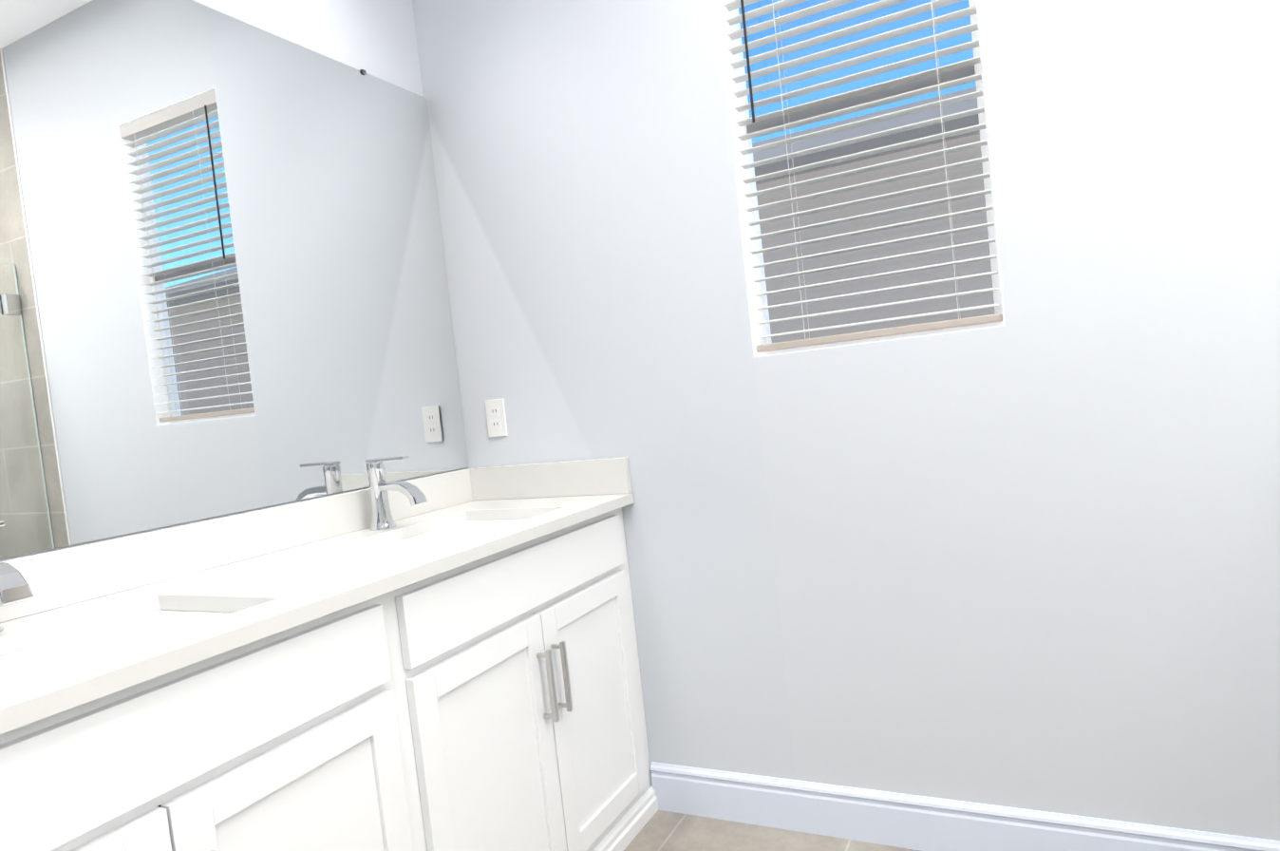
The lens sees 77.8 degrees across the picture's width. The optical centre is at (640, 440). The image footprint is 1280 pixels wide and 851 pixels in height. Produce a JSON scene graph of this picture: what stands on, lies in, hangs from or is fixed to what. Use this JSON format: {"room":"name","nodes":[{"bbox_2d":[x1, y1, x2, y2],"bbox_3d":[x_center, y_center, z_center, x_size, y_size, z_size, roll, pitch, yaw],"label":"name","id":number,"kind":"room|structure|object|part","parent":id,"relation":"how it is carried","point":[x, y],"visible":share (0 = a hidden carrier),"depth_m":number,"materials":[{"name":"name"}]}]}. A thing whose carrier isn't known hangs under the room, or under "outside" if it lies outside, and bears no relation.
{"room":"bathroom","nodes":[
{"label":"bathroom","id":0,"kind":"room"},
{"bbox_2d":[0,0,468,561],"bbox_3d":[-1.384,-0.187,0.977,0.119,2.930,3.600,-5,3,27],"label":"mirror","id":1,"kind":"object","parent":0,"point":[222,277],"depth_m":1.75,"materials":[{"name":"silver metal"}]},
{"bbox_2d":[623,809,920,850],"bbox_3d":[0.255,1.178,0.300,3.450,0.060,3.600,-5,3,27],"label":"floor","id":2,"kind":"structure","parent":0,"point":[662,830],"depth_m":2.10,"materials":[{"name":"tile"}]},
{"bbox_2d":[0,498,658,850],"bbox_3d":[-0.629,0.727,1.568,0.588,0.890,1.846,-5,3,27],"label":"bathroom vanity","id":3,"kind":"object","parent":2,"relation":"on","point":[452,664],"depth_m":1.40,"materials":[{"name":"white paint"}]},
{"bbox_3d":[-0.691,0.808,0.885,0.019,0.611,0.409,-5,3,27],"label":"door","id":4,"kind":"part","parent":3,"relation":"part of","materials":[{"name":"white paint"}]},
{"bbox_3d":[-0.641,0.398,1.048,0.019,0.137,0.822,-5,3,27],"label":"drawer","id":5,"kind":"part","parent":3,"relation":"part of","materials":[{"name":"white paint"}]},
{"bbox_3d":[-0.577,0.636,1.075,0.035,0.165,0.011,-5,3,27],"label":"handle","id":6,"kind":"part","parent":3,"relation":"part of","materials":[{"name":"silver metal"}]},
{"bbox_3d":[-0.507,0.768,1.253,0.019,0.611,0.409,-5,3,27],"label":"door","id":7,"kind":"part","parent":3,"relation":"part of","materials":[{"name":"white paint"}]},
{"bbox_2d":[0,490,633,722],"bbox_3d":[-0.685,0.270,1.546,0.573,0.030,1.846,-5,3,27],"label":"countertop","id":8,"kind":"structure","parent":3,"relation":"on","point":[274,587],"depth_m":1.43,"materials":[{"name":"white stone"}]},
{"bbox_2d":[0,520,33,632],"bbox_3d":[-1.018,0.217,1.236,0.174,0.180,0.066,-5,3,27],"label":"faucet","id":9,"kind":"object","parent":8,"relation":"on","point":[14,587],"visible":0.98,"depth_m":1.20,"materials":[{"name":"silver metal"}]},
{"bbox_3d":[-1.037,0.132,1.236,0.125,0.008,0.028,-5,3,27],"label":"lever","id":10,"kind":"part","parent":9,"relation":"part of","materials":[{"name":"silver metal"}]},
{"bbox_3d":[-1.003,0.220,1.228,0.140,0.064,0.042,-5,3,27],"label":"spout","id":11,"kind":"part","parent":9,"relation":"part of","materials":[{"name":"silver metal"}]},
{"bbox_2d":[0,601,246,684],"bbox_3d":[-0.841,0.388,1.165,0.390,0.152,0.560,-5,3,27],"label":"sink","id":12,"kind":"object","parent":8,"relation":"in","point":[62,646],"depth_m":1.30,"materials":[{"name":"white ceramic"}]},
{"bbox_2d":[365,455,427,530],"bbox_3d":[-0.624,0.132,2.018,0.174,0.180,0.066,-5,3,27],"label":"faucet","id":13,"kind":"object","parent":8,"relation":"on","point":[380,485],"visible":1,"depth_m":2.02,"materials":[{"name":"silver metal"}]},
{"bbox_3d":[-0.643,0.047,2.018,0.125,0.008,0.028,-5,3,27],"label":"lever","id":14,"kind":"part","parent":13,"relation":"part of","materials":[{"name":"silver metal"}]},
{"bbox_3d":[-0.609,0.135,2.011,0.140,0.064,0.042,-5,3,27],"label":"spout","id":15,"kind":"part","parent":13,"relation":"part of","materials":[{"name":"silver metal"}]},
{"bbox_2d":[353,509,543,547],"bbox_3d":[-0.448,0.303,1.948,0.390,0.152,0.560,-5,3,27],"label":"sink","id":16,"kind":"object","parent":8,"relation":"in","point":[441,532],"depth_m":2.06,"materials":[{"name":"white ceramic"}]},
{"bbox_3d":[-0.373,1.093,1.507,0.018,0.115,1.795,-5,3,27],"label":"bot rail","id":17,"kind":"part","parent":3,"relation":"part of","materials":[{"name":"white paint"}]},
{"bbox_3d":[-0.366,1.118,1.478,0.016,0.066,1.846,-5,3,27],"label":"mould","id":18,"kind":"part","parent":3,"relation":"part of","materials":[{"name":"white paint"}]},
{"bbox_3d":[-0.299,0.724,1.665,0.019,0.611,0.418,-5,3,27],"label":"door","id":19,"kind":"part","parent":3,"relation":"part of","materials":[{"name":"white paint"}]},
{"bbox_3d":[-0.256,0.392,1.844,0.018,0.045,0.814,-5,3,27],"label":"rail","id":20,"kind":"part","parent":3,"relation":"part of","materials":[{"name":"white paint"}]},
{"bbox_3d":[-0.247,0.313,1.831,0.019,0.137,0.840,-5,3,27],"label":"drawer","id":21,"kind":"part","parent":3,"relation":"part of","materials":[{"name":"white paint"}]},
{"bbox_3d":[-0.210,0.557,1.805,0.035,0.165,0.011,-5,3,27],"label":"handle","id":22,"kind":"part","parent":3,"relation":"part of","materials":[{"name":"silver metal"}]},
{"bbox_3d":[-0.183,0.551,1.859,0.035,0.165,0.011,-5,3,27],"label":"handle","id":23,"kind":"part","parent":3,"relation":"part of","materials":[{"name":"silver metal"}]},
{"bbox_3d":[-0.111,0.683,2.040,0.019,0.611,0.418,-5,3,27],"label":"door","id":24,"kind":"part","parent":3,"relation":"part of","materials":[{"name":"white paint"}]},
{"bbox_2d":[412,0,1279,840],"bbox_3d":[0.447,-0.440,1.996,2.280,2.930,0.100,-5,3,27],"label":"wall","id":25,"kind":"structure","parent":0,"point":[1135,144],"depth_m":1.77,"materials":[{"name":"grey paint"}]},
{"bbox_2d":[0,468,470,620],"bbox_3d":[-0.938,0.225,1.669,0.020,0.102,1.846,-5,3,27],"label":"backsplash","id":26,"kind":"structure","parent":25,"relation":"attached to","point":[65,575],"depth_m":1.67,"materials":[{"name":"white stone"}]},
{"bbox_2d":[484,398,508,437],"bbox_3d":[-0.440,-0.068,2.422,0.070,0.114,0.006,-5,3,27],"label":"electrical outlet plate","id":27,"kind":"object","parent":25,"relation":"attached to","point":[496,418],"visible":1,"depth_m":2.42,"materials":[{"name":"white plastic"}]},
{"bbox_2d":[470,456,631,498],"bbox_3d":[-0.276,0.116,2.351,0.551,0.102,0.020,-5,3,27],"label":"backsplash","id":28,"kind":"structure","parent":25,"relation":"attached to","point":[609,476],"depth_m":2.33,"materials":[{"name":"white stone"}]},
{"bbox_2d":[718,0,1005,357],"bbox_3d":[0.513,-0.826,1.917,0.590,1.180,0.091,-5,3,27],"label":"window","id":29,"kind":"structure","parent":25,"relation":"in","point":[738,168],"depth_m":1.98,"materials":[{"name":"white"}]},
{"bbox_2d":[722,0,1002,352],"bbox_3d":[0.501,-0.828,1.896,0.578,1.166,0.056,-5,3,27],"label":"window blinds","id":30,"kind":"object","parent":29,"relation":"attached to","point":[744,32],"visible":0.94,"depth_m":1.91,"materials":[{"name":"grey plastic"}]},
{"bbox_3d":[0.565,-0.259,1.930,0.578,0.018,0.036,-5,3,27],"label":"rail","id":31,"kind":"part","parent":30,"relation":"part of","materials":[{"name":"beige plastic"}]},
{"bbox_2d":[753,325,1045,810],"bbox_3d":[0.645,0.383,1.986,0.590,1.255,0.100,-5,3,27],"label":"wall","id":32,"kind":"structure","parent":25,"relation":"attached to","point":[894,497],"depth_m":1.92,"materials":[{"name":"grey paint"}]},
{"bbox_2d":[650,761,1279,850],"bbox_3d":[0.809,0.934,1.898,1.738,0.134,0.015,-5,3,27],"label":"baseboard","id":33,"kind":"structure","parent":25,"relation":"attached to","point":[908,820],"depth_m":1.97,"materials":[{"name":"white paint"}]},
{"bbox_3d":[8.098,-0.321,15.036,24.000,0.250,29.890,-5,3,27],"label":"ground","id":34,"kind":"structure","parent":0,"visible":0},
{"bbox_2d":[755,133,995,342],"bbox_3d":[3.466,-1.024,6.094,20.000,3.100,0.200,-5,3,27],"label":"wall","id":35,"kind":"structure","parent":34,"relation":"on","point":[918,291],"depth_m":6.65,"materials":[{"name":"grey"}]},
{"bbox_2d":[752,86,978,162],"bbox_3d":[4.190,-3.643,7.920,20.000,1.850,5.400,-5,3,27],"label":"roof","id":36,"kind":"structure","parent":35,"relation":"on","point":[960,106],"depth_m":8.00,"materials":[{"name":"grey"}]},
{"bbox_2d":[753,113,979,184],"bbox_3d":[3.081,-2.403,5.559,20.000,0.160,0.070,-5,3,27],"label":"fascia","id":37,"kind":"object","parent":36,"relation":"attached to","point":[963,122],"depth_m":6.18,"materials":[{"name":"grey"}]}
]}

